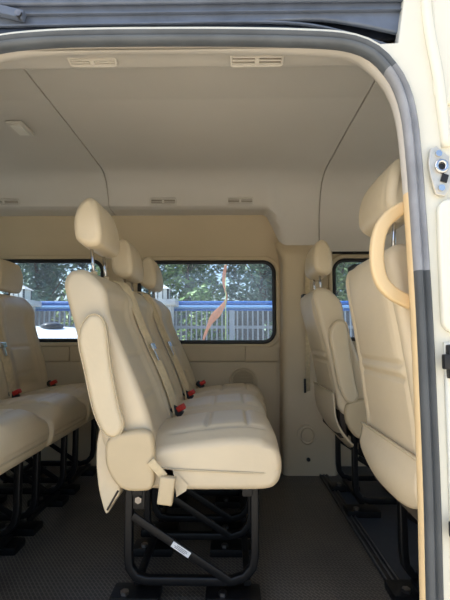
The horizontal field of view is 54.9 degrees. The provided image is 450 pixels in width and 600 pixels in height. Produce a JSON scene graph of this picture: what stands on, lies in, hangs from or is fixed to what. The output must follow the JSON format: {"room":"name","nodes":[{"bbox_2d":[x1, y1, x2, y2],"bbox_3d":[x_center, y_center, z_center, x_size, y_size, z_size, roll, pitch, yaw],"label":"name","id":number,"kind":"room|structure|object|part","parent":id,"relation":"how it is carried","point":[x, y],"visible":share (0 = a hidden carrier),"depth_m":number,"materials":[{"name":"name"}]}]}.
{"room":"vehicle interior","nodes":[
{"label":"vehicle interior","id":0,"kind":"room"},
{"bbox_2d":[0,215,364,465],"bbox_3d":[-0.156,0.220,2.719,4.800,1.620,0.050,0,-5,1],"label":"wall","id":1,"kind":"structure","parent":0,"point":[176,235],"depth_m":2.75,"materials":[{"name":"plastic"}]},
{"bbox_2d":[0,255,107,345],"bbox_3d":[-1.339,0.004,2.737,1.201,0.576,0.030,0,-5,1],"label":"window","id":2,"kind":"structure","parent":1,"relation":"in","point":[11,258],"depth_m":2.74,"materials":[{"name":"black rubber"}]},
{"bbox_2d":[23,362,276,465],"bbox_3d":[-0.826,0.695,2.654,2.280,0.623,0.022,0,-5,1],"label":"trim","id":3,"kind":"structure","parent":1,"relation":"attached to","point":[65,373],"depth_m":2.65,"materials":[{"name":"plastic"}]},
{"bbox_2d":[41,347,278,360],"bbox_3d":[-0.817,0.336,2.687,2.298,0.086,0.014,0,-5,1],"label":"trim","id":4,"kind":"structure","parent":1,"relation":"attached to","point":[49,353],"depth_m":2.67,"materials":[{"name":"plastic"}]},
{"bbox_2d":[133,256,279,347],"bbox_3d":[-0.116,0.012,2.716,0.921,0.576,0.030,0,-5,1],"label":"window","id":5,"kind":"structure","parent":1,"relation":"in","point":[158,259],"depth_m":2.71,"materials":[{"name":"black rubber"}]},
{"bbox_2d":[229,367,257,385],"bbox_3d":[0.111,0.494,2.639,0.174,0.174,0.012,0,-5,1],"label":"speaker","id":6,"kind":"object","parent":1,"relation":"attached to","point":[245,375],"visible":0.62,"depth_m":2.64,"materials":[{"name":"plastic"}]},
{"bbox_2d":[275,242,337,475],"bbox_3d":[0.477,0.318,2.583,0.330,1.362,0.185,0,-5,1],"label":"trim","id":7,"kind":"structure","parent":1,"relation":"attached to","point":[298,408],"depth_m":2.50,"materials":[{"name":"plastic"}]},
{"bbox_2d":[297,275,316,461],"bbox_3d":[0.466,0.353,2.505,0.110,1.121,0.069,0,-5,1],"label":"trim","id":8,"kind":"structure","parent":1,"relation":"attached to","point":[307,434],"depth_m":2.48,"materials":[{"name":"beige plastic"}]},
{"bbox_2d":[328,254,368,344],"bbox_3d":[1.086,-0.004,2.698,0.881,0.568,0.030,0,-5,1],"label":"window","id":9,"kind":"structure","parent":1,"relation":"in","point":[347,257],"depth_m":2.71,"materials":[{"name":"black rubber"}]},
{"bbox_2d":[332,251,368,253],"bbox_3d":[1.293,-0.298,2.702,1.240,0.018,0.020,0,-5,1],"label":"trim","id":10,"kind":"structure","parent":1,"relation":"attached to","point":[333,252],"depth_m":2.70,"materials":[{"name":"black plastic"}]},
{"bbox_2d":[0,41,405,250],"bbox_3d":[-0.195,-0.585,1.891,4.750,0.450,1.773,0,-5,1],"label":"ceiling","id":11,"kind":"structure","parent":0,"point":[306,138],"depth_m":2.13,"materials":[{"name":"beige plastic"}]},
{"bbox_2d":[0,198,19,205],"bbox_3d":[-1.329,-0.589,2.604,0.188,0.038,0.022,0,-5,1],"label":"ceiling vent","id":12,"kind":"object","parent":11,"relation":"in","point":[3,201],"visible":1,"depth_m":2.60,"materials":[{"name":"plastic"}]},
{"bbox_2d":[5,121,33,135],"bbox_3d":[-0.934,-0.778,1.974,0.075,0.016,0.130,0,-5,1],"label":"recessed light","id":13,"kind":"object","parent":11,"relation":"in","point":[18,127],"visible":1,"depth_m":1.95,"materials":[{"name":"plastic"}]},
{"bbox_2d":[67,58,117,67],"bbox_3d":[-0.358,-0.645,1.171,0.133,0.015,0.037,0,-5,1],"label":"ceiling vent","id":14,"kind":"object","parent":11,"relation":"in","point":[74,62],"visible":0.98,"depth_m":1.17,"materials":[{"name":"plastic"}]},
{"bbox_2d":[150,198,176,204],"bbox_3d":[-0.369,-0.591,2.588,0.158,0.038,0.022,0,-5,1],"label":"ceiling vent","id":15,"kind":"object","parent":11,"relation":"in","point":[153,201],"visible":1,"depth_m":2.59,"materials":[{"name":"plastic"}]},
{"bbox_2d":[227,197,253,203],"bbox_3d":[0.091,-0.591,2.581,0.158,0.038,0.022,0,-5,1],"label":"ceiling vent","id":16,"kind":"object","parent":11,"relation":"in","point":[230,200],"visible":1,"depth_m":2.58,"materials":[{"name":"plastic"}]},
{"bbox_2d":[230,56,284,67],"bbox_3d":[0.086,-0.645,1.162,0.146,0.017,0.049,0,-5,1],"label":"ceiling vent","id":17,"kind":"object","parent":11,"relation":"in","point":[235,61],"visible":0.79,"depth_m":1.16,"materials":[{"name":"plastic"}]},
{"bbox_2d":[0,466,418,599],"bbox_3d":[-0.160,0.955,1.762,4.780,0.040,1.800,0,-5,1],"label":"floor","id":18,"kind":"structure","parent":0,"point":[309,550],"depth_m":1.60,"materials":[{"name":"rubber"}]},
{"bbox_2d":[0,409,48,555],"bbox_3d":[-0.996,0.308,1.500,0.616,1.208,0.482,0,-5,1],"label":"seat","id":19,"kind":"object","parent":18,"relation":"on","point":[23,434],"visible":1,"depth_m":1.55,"materials":[{"name":"beige leather"}]},
{"bbox_3d":[-0.796,0.860,1.454,0.022,0.018,0.290,0,-5,1],"label":"cross rail","id":20,"kind":"part","parent":19,"relation":"part of","materials":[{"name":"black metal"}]},
{"bbox_3d":[-0.961,0.727,1.612,0.406,0.300,0.026,0,-5,1],"label":"leg frame","id":21,"kind":"part","parent":19,"relation":"part of","materials":[{"name":"black metal"}]},
{"bbox_3d":[-0.836,0.907,1.596,0.165,0.028,0.085,0,-5,1],"label":"foot plate","id":22,"kind":"part","parent":19,"relation":"part of","materials":[{"name":"black metal"}]},
{"bbox_2d":[0,409,48,474],"bbox_3d":[-0.926,0.489,1.506,0.469,0.185,0.428,0,-5,1],"label":"cushion","id":23,"kind":"object","parent":19,"relation":"on","point":[23,434],"depth_m":1.50,"materials":[{"name":"beige leather"}]},
{"bbox_2d":[0,324,86,535],"bbox_3d":[-0.989,0.345,1.961,0.616,1.208,0.440,0,-5,1],"label":"seat","id":24,"kind":"object","parent":18,"relation":"on","point":[63,413],"visible":0.74,"depth_m":1.90,"materials":[{"name":"beige leather"}]},
{"bbox_3d":[-1.119,0.943,2.040,0.145,0.028,0.085,0,-5,1],"label":"foot plate","id":25,"kind":"part","parent":24,"relation":"part of","materials":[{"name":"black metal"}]},
{"bbox_3d":[-1.177,0.232,1.973,0.224,0.596,0.424,0,-5,1],"label":"backrest","id":26,"kind":"part","parent":24,"relation":"part of","materials":[{"name":"beige leather"}]},
{"bbox_3d":[-0.958,0.739,1.763,0.406,0.300,0.026,0,-5,1],"label":"leg frame","id":27,"kind":"part","parent":24,"relation":"part of","materials":[{"name":"black metal"}]},
{"bbox_3d":[-0.833,0.920,1.746,0.165,0.028,0.085,0,-5,1],"label":"foot plate","id":28,"kind":"part","parent":24,"relation":"part of","materials":[{"name":"black metal"}]},
{"bbox_3d":[-0.954,0.762,2.052,0.406,0.300,0.026,0,-5,1],"label":"leg frame","id":29,"kind":"part","parent":24,"relation":"part of","materials":[{"name":"black metal"}]},
{"bbox_2d":[0,393,86,446],"bbox_3d":[-0.919,0.524,1.945,0.469,0.185,0.428,0,-5,1],"label":"cushion","id":30,"kind":"object","parent":24,"relation":"on","point":[63,413],"depth_m":1.86,"materials":[{"name":"beige leather"}]},
{"bbox_3d":[-0.788,0.895,1.893,0.022,0.018,0.290,0,-5,1],"label":"cross rail","id":31,"kind":"part","parent":24,"relation":"part of","materials":[{"name":"black metal"}]},
{"bbox_3d":[-0.829,0.943,2.035,0.165,0.028,0.085,0,-5,1],"label":"foot plate","id":32,"kind":"part","parent":24,"relation":"part of","materials":[{"name":"black metal"}]},
{"bbox_2d":[0,259,96,494],"bbox_3d":[-0.982,0.381,2.400,0.616,1.208,0.440,0,-5,1],"label":"seat","id":33,"kind":"object","parent":18,"relation":"on","point":[17,316],"visible":0.54,"depth_m":2.40,"materials":[{"name":"beige leather"}]},
{"bbox_3d":[-1.116,0.956,2.191,0.145,0.028,0.085,0,-5,1],"label":"foot plate","id":34,"kind":"part","parent":33,"relation":"part of","materials":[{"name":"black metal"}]},
{"bbox_3d":[-1.111,0.931,2.338,0.022,0.018,0.290,0,-5,1],"label":"cross rail","id":35,"kind":"part","parent":33,"relation":"part of","materials":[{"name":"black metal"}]},
{"bbox_3d":[-1.170,0.267,2.413,0.224,0.596,0.424,0,-5,1],"label":"backrest","id":36,"kind":"part","parent":33,"relation":"part of","materials":[{"name":"beige leather"}]},
{"bbox_3d":[-1.111,0.979,2.479,0.145,0.028,0.085,0,-5,1],"label":"foot plate","id":37,"kind":"part","parent":33,"relation":"part of","materials":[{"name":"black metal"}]},
{"bbox_3d":[-0.951,0.775,2.202,0.406,0.300,0.026,0,-5,1],"label":"leg frame","id":38,"kind":"part","parent":33,"relation":"part of","materials":[{"name":"black metal"}]},
{"bbox_2d":[21,383,94,424],"bbox_3d":[-0.912,0.560,2.385,0.469,0.185,0.428,0,-5,1],"label":"cushion","id":39,"kind":"object","parent":33,"relation":"on","point":[78,390],"depth_m":2.27,"materials":[{"name":"beige leather"}]},
{"bbox_3d":[-0.826,0.955,2.186,0.165,0.028,0.085,0,-5,1],"label":"foot plate","id":40,"kind":"part","parent":33,"relation":"part of","materials":[{"name":"black metal"}]},
{"bbox_3d":[-0.946,0.798,2.491,0.406,0.300,0.026,0,-5,1],"label":"leg frame","id":41,"kind":"part","parent":33,"relation":"part of","materials":[{"name":"black metal"}]},
{"bbox_3d":[-0.781,0.931,2.333,0.022,0.018,0.290,0,-5,1],"label":"cross rail","id":42,"kind":"part","parent":33,"relation":"part of","materials":[{"name":"black metal"}]},
{"bbox_3d":[-0.822,0.979,2.475,0.165,0.028,0.085,0,-5,1],"label":"foot plate","id":43,"kind":"part","parent":33,"relation":"part of","materials":[{"name":"black metal"}]},
{"bbox_2d":[65,198,281,599],"bbox_3d":[-0.163,0.282,1.489,0.679,1.257,0.482,0,-5,1],"label":"seat","id":44,"kind":"object","parent":18,"relation":"on","point":[141,448],"visible":1,"depth_m":1.30,"materials":[{"name":"beige leather"}]},
{"bbox_3d":[-0.451,-0.129,1.478,0.025,0.146,0.011,0,-5,1],"label":"headrest post","id":45,"kind":"part","parent":44,"relation":"part of","materials":[{"name":"silver metal"}]},
{"bbox_3d":[-0.366,0.222,1.289,0.139,0.362,0.042,0,-5,1],"label":"armrest","id":46,"kind":"part","parent":44,"relation":"part of","materials":[{"name":"beige leather"}]},
{"bbox_3d":[-0.449,-0.118,1.617,0.025,0.146,0.011,0,-5,1],"label":"headrest post","id":47,"kind":"part","parent":44,"relation":"part of","materials":[{"name":"silver metal"}]},
{"bbox_3d":[-0.356,0.203,1.520,0.291,0.575,0.424,0,-5,1],"label":"backrest","id":48,"kind":"part","parent":44,"relation":"part of","materials":[{"name":"beige leather"}]},
{"bbox_3d":[-0.266,0.883,1.298,0.145,0.028,0.085,0,-5,1],"label":"foot plate","id":49,"kind":"part","parent":44,"relation":"part of","materials":[{"name":"black metal"}]},
{"bbox_3d":[-0.261,0.588,1.467,0.030,0.026,0.340,0,-5,1],"label":"cross rail","id":50,"kind":"part","parent":44,"relation":"part of","materials":[{"name":"black metal"}]},
{"bbox_3d":[-0.261,0.859,1.445,0.022,0.018,0.290,0,-5,1],"label":"cross rail","id":51,"kind":"part","parent":44,"relation":"part of","materials":[{"name":"black metal"}]},
{"bbox_3d":[-0.261,0.907,1.587,0.145,0.028,0.085,0,-5,1],"label":"foot plate","id":52,"kind":"part","parent":44,"relation":"part of","materials":[{"name":"black metal"}]},
{"bbox_3d":[-0.101,0.703,1.310,0.406,0.300,0.026,0,-5,1],"label":"leg frame","id":53,"kind":"part","parent":44,"relation":"part of","materials":[{"name":"black metal"}]},
{"bbox_3d":[-0.096,0.726,1.599,0.406,0.300,0.026,0,-5,1],"label":"leg frame","id":54,"kind":"part","parent":44,"relation":"part of","materials":[{"name":"black metal"}]},
{"bbox_2d":[152,409,281,488],"bbox_3d":[-0.062,0.487,1.492,0.469,0.185,0.428,0,-5,1],"label":"cushion","id":55,"kind":"object","parent":44,"relation":"on","point":[224,449],"depth_m":1.28,"materials":[{"name":"beige leather"}]},
{"bbox_3d":[0.029,0.906,1.582,0.165,0.028,0.085,0,-5,1],"label":"foot plate","id":56,"kind":"part","parent":44,"relation":"part of","materials":[{"name":"black metal"}]},
{"bbox_3d":[0.025,0.883,1.293,0.165,0.028,0.085,0,-5,1],"label":"foot plate","id":57,"kind":"part","parent":44,"relation":"part of","materials":[{"name":"black metal"}]},
{"bbox_3d":[0.069,0.859,1.440,0.022,0.018,0.290,0,-5,1],"label":"cross rail","id":58,"kind":"part","parent":44,"relation":"part of","materials":[{"name":"black metal"}]},
{"bbox_3d":[0.069,0.588,1.462,0.030,0.026,0.340,0,-5,1],"label":"cross rail","id":59,"kind":"part","parent":44,"relation":"part of","materials":[{"name":"black metal"}]},
{"bbox_2d":[112,240,265,537],"bbox_3d":[-0.155,0.342,1.948,0.678,1.212,0.440,0,-5,1],"label":"seat","id":60,"kind":"object","parent":18,"relation":"on","point":[128,265],"visible":0.3,"depth_m":1.89,"materials":[{"name":"beige leather"}]},
{"bbox_3d":[-0.348,0.239,1.959,0.291,0.575,0.424,0,-5,1],"label":"backrest","id":61,"kind":"part","parent":60,"relation":"part of","materials":[{"name":"beige leather"}]},
{"bbox_3d":[-0.258,0.919,1.737,0.145,0.028,0.085,0,-5,1],"label":"foot plate","id":62,"kind":"part","parent":60,"relation":"part of","materials":[{"name":"black metal"}]},
{"bbox_3d":[-0.254,0.895,1.884,0.022,0.018,0.290,0,-5,1],"label":"cross rail","id":63,"kind":"part","parent":60,"relation":"part of","materials":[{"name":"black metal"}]},
{"bbox_3d":[-0.254,0.942,2.026,0.145,0.028,0.085,0,-5,1],"label":"foot plate","id":64,"kind":"part","parent":60,"relation":"part of","materials":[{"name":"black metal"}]},
{"bbox_3d":[-0.093,0.738,1.749,0.406,0.300,0.026,0,-5,1],"label":"leg frame","id":65,"kind":"part","parent":60,"relation":"part of","materials":[{"name":"black metal"}]},
{"bbox_3d":[-0.089,0.761,2.038,0.406,0.300,0.026,0,-5,1],"label":"leg frame","id":66,"kind":"part","parent":60,"relation":"part of","materials":[{"name":"black metal"}]},
{"bbox_2d":[174,393,265,416],"bbox_3d":[-0.054,0.523,1.931,0.469,0.185,0.428,0,-5,1],"label":"cushion","id":67,"kind":"object","parent":60,"relation":"on","point":[245,402],"depth_m":1.82,"materials":[{"name":"beige leather"}]},
{"bbox_3d":[0.036,0.942,2.021,0.165,0.028,0.085,0,-5,1],"label":"foot plate","id":68,"kind":"part","parent":60,"relation":"part of","materials":[{"name":"black metal"}]},
{"bbox_3d":[0.032,0.919,1.732,0.165,0.028,0.085,0,-5,1],"label":"foot plate","id":69,"kind":"part","parent":60,"relation":"part of","materials":[{"name":"black metal"}]},
{"bbox_3d":[0.076,0.894,1.879,0.022,0.018,0.290,0,-5,1],"label":"cross rail","id":70,"kind":"part","parent":60,"relation":"part of","materials":[{"name":"black metal"}]},
{"bbox_2d":[141,257,266,495],"bbox_3d":[-0.123,0.378,2.387,0.678,1.212,0.440,0,-5,1],"label":"seat","id":71,"kind":"object","parent":18,"relation":"on","point":[152,281],"visible":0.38,"depth_m":2.34,"materials":[{"name":"beige leather"}]},
{"bbox_3d":[-0.316,0.274,2.398,0.291,0.575,0.424,0,-5,1],"label":"backrest","id":72,"kind":"part","parent":71,"relation":"part of","materials":[{"name":"beige leather"}]},
{"bbox_2d":[192,383,266,412],"bbox_3d":[-0.022,0.558,2.370,0.469,0.185,0.428,0,-5,1],"label":"cushion","id":73,"kind":"object","parent":71,"relation":"on","point":[234,388],"depth_m":2.26,"materials":[{"name":"beige leather"}]},
{"bbox_2d":[300,240,407,517],"bbox_3d":[0.725,0.336,2.116,0.643,1.252,0.511,0,-5,1],"label":"seat","id":74,"kind":"object","parent":18,"relation":"on","point":[339,397],"visible":0.66,"depth_m":1.95,"materials":[{"name":"beige leather"}]},
{"bbox_3d":[0.533,0.249,2.149,0.257,0.586,0.449,0,-5,1],"label":"backrest","id":75,"kind":"part","parent":74,"relation":"part of","materials":[{"name":"beige leather"}]},
{"bbox_3d":[0.518,0.268,1.905,0.121,0.366,0.044,0,-5,1],"label":"armrest","id":76,"kind":"part","parent":74,"relation":"part of","materials":[{"name":"beige leather"}]},
{"bbox_3d":[0.610,0.958,2.223,0.145,0.028,0.090,0,-5,1],"label":"foot plate","id":77,"kind":"part","parent":74,"relation":"part of","materials":[{"name":"black metal"}]},
{"bbox_3d":[0.610,0.910,2.073,0.022,0.018,0.307,0,-5,1],"label":"cross rail","id":78,"kind":"part","parent":74,"relation":"part of","materials":[{"name":"black metal"}]},
{"bbox_3d":[0.610,0.639,2.095,0.030,0.026,0.360,0,-5,1],"label":"cross rail","id":79,"kind":"part","parent":74,"relation":"part of","materials":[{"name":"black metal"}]},
{"bbox_3d":[0.775,0.777,2.235,0.406,0.300,0.028,0,-5,1],"label":"leg frame","id":80,"kind":"part","parent":74,"relation":"part of","materials":[{"name":"black metal"}]},
{"bbox_3d":[0.605,0.933,1.917,0.145,0.028,0.090,0,-5,1],"label":"foot plate","id":81,"kind":"part","parent":74,"relation":"part of","materials":[{"name":"black metal"}]},
{"bbox_3d":[0.770,0.753,1.929,0.406,0.300,0.028,0,-5,1],"label":"leg frame","id":82,"kind":"part","parent":74,"relation":"part of","materials":[{"name":"black metal"}]},
{"bbox_2d":[319,474,398,579],"bbox_3d":[0.544,0.929,1.752,0.050,0.013,1.740,0,-5,1],"label":"rail","id":83,"kind":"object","parent":18,"relation":"on","point":[382,565],"depth_m":1.66,"materials":[{"name":"black plastic"}]},
{"bbox_2d":[346,158,418,599],"bbox_3d":[0.703,0.251,1.202,0.608,1.273,0.520,0,-5,1],"label":"seat","id":84,"kind":"object","parent":18,"relation":"on","point":[382,327],"visible":0.56,"depth_m":1.19,"materials":[{"name":"beige leather"}]},
{"bbox_3d":[0.511,0.172,1.234,0.224,0.596,0.458,0,-5,1],"label":"backrest","id":85,"kind":"part","parent":84,"relation":"part of","materials":[{"name":"beige leather"}]},
{"bbox_3d":[0.462,-0.169,1.187,0.018,0.146,0.012,0,-5,1],"label":"headrest post","id":86,"kind":"part","parent":84,"relation":"part of","materials":[{"name":"silver metal"}]},
{"bbox_3d":[0.570,0.884,1.311,0.145,0.028,0.092,0,-5,1],"label":"foot plate","id":87,"kind":"part","parent":84,"relation":"part of","materials":[{"name":"black metal"}]},
{"bbox_3d":[0.735,0.704,1.323,0.406,0.300,0.028,0,-5,1],"label":"leg frame","id":88,"kind":"part","parent":84,"relation":"part of","materials":[{"name":"black metal"}]},
{"bbox_3d":[0.570,0.836,1.158,0.022,0.018,0.313,0,-5,1],"label":"cross rail","id":89,"kind":"part","parent":84,"relation":"part of","materials":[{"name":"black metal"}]},
{"bbox_2d":[0,0,449,599],"bbox_3d":[-0.535,0.017,0.942,4.108,1.909,0.051,0,-5,1],"label":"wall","id":90,"kind":"structure","parent":0,"point":[421,47],"depth_m":0.95,"materials":[{"name":"beige metal"}]},
{"bbox_2d":[0,5,26,21],"bbox_3d":[-0.505,-0.663,0.994,0.091,0.040,0.023,0,-5,1],"label":"bracket","id":91,"kind":"object","parent":90,"relation":"attached to","point":[7,12],"visible":1,"depth_m":0.99,"materials":[{"name":"metal"}]},
{"bbox_2d":[0,20,387,43],"bbox_3d":[-0.546,-0.607,1.017,1.878,0.070,0.042,0,-5,0],"label":"door track","id":92,"kind":"object","parent":90,"relation":"attached to","point":[279,24],"visible":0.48,"depth_m":1.00,"materials":[{"name":"metal"}]},
{"bbox_3d":[-0.546,-0.605,1.021,1.878,0.066,0.035,0,-5,0],"label":"rail","id":93,"kind":"part","parent":92,"relation":"part of","materials":[{"name":"white metal"}]},
{"bbox_2d":[0,0,402,34],"bbox_3d":[-0.535,-0.745,1.017,1.908,0.279,0.026,0,-5,1],"label":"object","id":94,"kind":"structure","parent":90,"relation":"attached to","point":[376,15],"depth_m":1.00,"materials":[{"name":"plastic"},{"name":"rubber"}]},
{"bbox_2d":[0,29,443,599],"bbox_3d":[-0.179,0.148,0.965,1.371,1.642,0.126,0,-5,1],"label":"door frame","id":95,"kind":"structure","parent":90,"relation":"in","point":[366,54],"depth_m":0.96,"materials":[{"name":"rubber"}]},
{"bbox_3d":[0.399,-0.107,1.004,0.133,0.276,0.038,1,-5,-15],"label":"grab handle","id":96,"kind":"part","parent":95,"relation":"part of","materials":[{"name":"beige plastic"}]},
{"bbox_3d":[0.449,0.363,0.950,0.110,1.210,0.043,3,-5,-31],"label":"pillar trim","id":97,"kind":"part","parent":95,"relation":"part of","materials":[{"name":"plastic"}]},
{"bbox_2d":[262,22,395,40],"bbox_3d":[-0.584,-0.767,1.057,2.000,0.300,0.012,0,-5,1],"label":"trim","id":98,"kind":"structure","parent":90,"relation":"attached to","point":[380,36],"depth_m":1.03,"materials":[{"name":"black rubber"}]},
{"bbox_3d":[0.926,0.015,0.929,1.187,1.908,0.030,0,-5,1],"label":"panel","id":99,"kind":"part","parent":90,"relation":"part of","materials":[{"name":"beige paint"}]},
{"bbox_2d":[428,146,449,196],"bbox_3d":[0.465,-0.278,0.932,0.051,0.112,0.014,0,-5,1],"label":"door latch","id":100,"kind":"object","parent":90,"relation":"in","point":[438,161],"depth_m":0.93,"materials":[{"name":"silver metal"}]},
{"bbox_3d":[0.591,-0.634,0.969,0.260,0.412,0.016,0,-5,1],"label":"pressed panel","id":101,"kind":"part","parent":90,"relation":"part of","materials":[{"name":"beige paint"}]},
{"bbox_3d":[0.539,-0.073,0.922,0.166,0.289,0.020,0,-5,1],"label":"pressed panel","id":102,"kind":"part","parent":90,"relation":"part of","materials":[{"name":"beige paint"}]},
{"bbox_2d":[442,345,449,378],"bbox_3d":[0.473,0.128,0.896,0.044,0.070,0.019,0,-5,1],"label":"door hinge","id":103,"kind":"object","parent":90,"relation":"in","point":[445,357],"depth_m":0.89,"materials":[{"name":"black metal"}]},
{"bbox_3d":[0.538,0.527,0.876,0.163,0.880,0.012,0,-5,1],"label":"pressed panel","id":104,"kind":"part","parent":90,"relation":"part of","materials":[{"name":"beige paint"}]},
{"label":"outside","id":105,"kind":"structure","parent":0,"visible":0},
{"bbox_3d":[0.129,2.080,7.857,60.000,0.100,60.000,0,-5,1],"label":"ground","id":106,"kind":"structure","parent":105,"visible":0},
{"bbox_2d":[7,285,41,311],"bbox_3d":[-3.308,0.847,6.909,0.500,2.205,0.500,0,-5,1],"label":"gate pillar","id":107,"kind":"structure","parent":106,"relation":"on","point":[26,293],"depth_m":6.94,"materials":[{"name":"concrete"}]},
{"bbox_2d":[6,263,66,300],"bbox_3d":[-5.096,-0.540,11.740,1.793,5.760,2.060,-4,-6,38],"label":"tree","id":108,"kind":"object","parent":106,"relation":"on","point":[36,277],"visible":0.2,"depth_m":11.76,"materials":[{"name":"green plant"}]},
{"bbox_2d":[36,322,76,338],"bbox_3d":[-2.400,1.023,4.873,4.229,1.524,1.720,0,-5,1],"label":"parked car","id":109,"kind":"object","parent":106,"relation":"on","point":[49,330],"visible":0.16,"depth_m":4.40,"materials":[{"name":"white metal"}]},
{"bbox_2d":[40,322,63,328],"bbox_3d":[-1.807,0.275,4.522,0.240,0.090,0.180,0,-5,1],"label":"roof vent","id":110,"kind":"object","parent":109,"relation":"attached to","point":[49,325],"depth_m":4.46,"materials":[{"name":"plastic"}]},
{"bbox_2d":[51,289,73,325],"bbox_3d":[-2.636,0.789,8.094,1.293,2.520,0.960,0,-5,1],"label":"shrub","id":111,"kind":"object","parent":106,"relation":"on","point":[67,316],"visible":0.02,"depth_m":8.01,"materials":[{"name":"green plant"}]},
{"bbox_2d":[88,264,100,275],"bbox_3d":[-3.014,-0.450,11.739,1.599,5.580,1.870,3,-5,-30],"label":"tree","id":112,"kind":"object","parent":106,"relation":"on","point":[98,268],"visible":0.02,"depth_m":11.25,"materials":[{"name":"green plant"}]},
{"bbox_2d":[152,284,178,325],"bbox_3d":[-1.018,0.844,6.872,0.500,2.205,0.500,0,-5,1],"label":"gate pillar","id":113,"kind":"structure","parent":106,"relation":"on","point":[164,296],"depth_m":6.82,"materials":[{"name":"stone"}]},
{"bbox_2d":[2,262,362,300],"bbox_3d":[0.277,-0.199,15.206,25.429,6.735,2.267,0,-5,1],"label":"hedge","id":114,"kind":"object","parent":106,"relation":"on","point":[231,275],"visible":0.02,"depth_m":15.08,"materials":[{"name":"green plant"}]},
{"bbox_2d":[158,264,221,300],"bbox_3d":[-1.019,-0.165,11.759,2.013,5.017,1.948,0,-5,1],"label":"tree","id":115,"kind":"object","parent":106,"relation":"on","point":[184,270],"visible":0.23,"depth_m":11.75,"materials":[{"name":"green plant"}]},
{"bbox_2d":[35,301,352,339],"bbox_3d":[0.067,0.991,7.153,9.100,1.956,0.110,0,-5,1],"label":"fence","id":116,"kind":"object","parent":106,"relation":"on","point":[231,306],"visible":0.16,"depth_m":7.19,"materials":[{"name":"metal"}]},
{"bbox_3d":[0.066,0.115,7.194,9.100,0.051,0.051,0,-5,1],"label":"rail","id":117,"kind":"part","parent":116,"relation":"part of","materials":[{"name":"blue metal"}]},
{"bbox_3d":[0.066,0.161,7.210,9.100,0.043,0.043,0,-5,1],"label":"rail","id":118,"kind":"part","parent":116,"relation":"part of","materials":[{"name":"blue metal"}]},
{"bbox_3d":[0.067,0.058,7.239,9.100,0.082,0.082,0,-5,1],"label":"rail","id":119,"kind":"part","parent":116,"relation":"part of","materials":[{"name":"blue metal"}]},
{"bbox_3d":[0.067,1.036,7.170,9.100,1.220,0.030,0,-5,1],"label":"cross rail","id":120,"kind":"part","parent":116,"relation":"part of","materials":[{"name":"metal"}]},
{"bbox_3d":[0.117,1.070,7.156,0.090,1.800,0.090,0,-5,1],"label":"post","id":121,"kind":"part","parent":116,"relation":"part of","materials":[{"name":"metal"}]},
{"bbox_2d":[35,311,354,339],"bbox_3d":[0.352,1.176,9.331,14.000,1.940,0.200,0,-5,1],"label":"wall","id":122,"kind":"structure","parent":106,"relation":"on","point":[37,312],"depth_m":9.29,"materials":[{"name":"grey metal"}]},
{"bbox_2d":[177,283,228,339],"bbox_3d":[-0.436,0.863,7.960,1.152,2.351,0.883,0,-5,1],"label":"shrub","id":123,"kind":"object","parent":106,"relation":"on","point":[204,290],"visible":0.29,"depth_m":7.95,"materials":[{"name":"green plant"}]},
{"bbox_2d":[203,264,227,339],"bbox_3d":[-0.142,0.680,6.179,0.357,2.420,0.029,0,-5,1],"label":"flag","id":124,"kind":"object","parent":106,"relation":"on","point":[215,315],"visible":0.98,"depth_m":6.21,"materials":[{"name":"cloth"}]},
{"bbox_2d":[236,264,271,300],"bbox_3d":[1.050,-0.472,11.591,1.891,5.600,1.736,-4,-6,41],"label":"tree","id":125,"kind":"object","parent":106,"relation":"on","point":[264,289],"visible":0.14,"depth_m":11.45,"materials":[{"name":"green plant"}]},
{"bbox_2d":[264,321,271,339],"bbox_3d":[1.333,0.911,8.015,1.323,2.264,1.010,0,-5,1],"label":"shrub","id":126,"kind":"object","parent":106,"relation":"on","point":[270,323],"visible":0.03,"depth_m":7.98,"materials":[{"name":"green plant"}]},
{"bbox_2d":[336,262,357,300],"bbox_3d":[3.076,-0.188,11.688,1.919,5.050,1.803,4,-6,-41],"label":"tree","id":127,"kind":"object","parent":106,"relation":"on","point":[340,279],"visible":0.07,"depth_m":11.41,"materials":[{"name":"green plant"}]}
]}

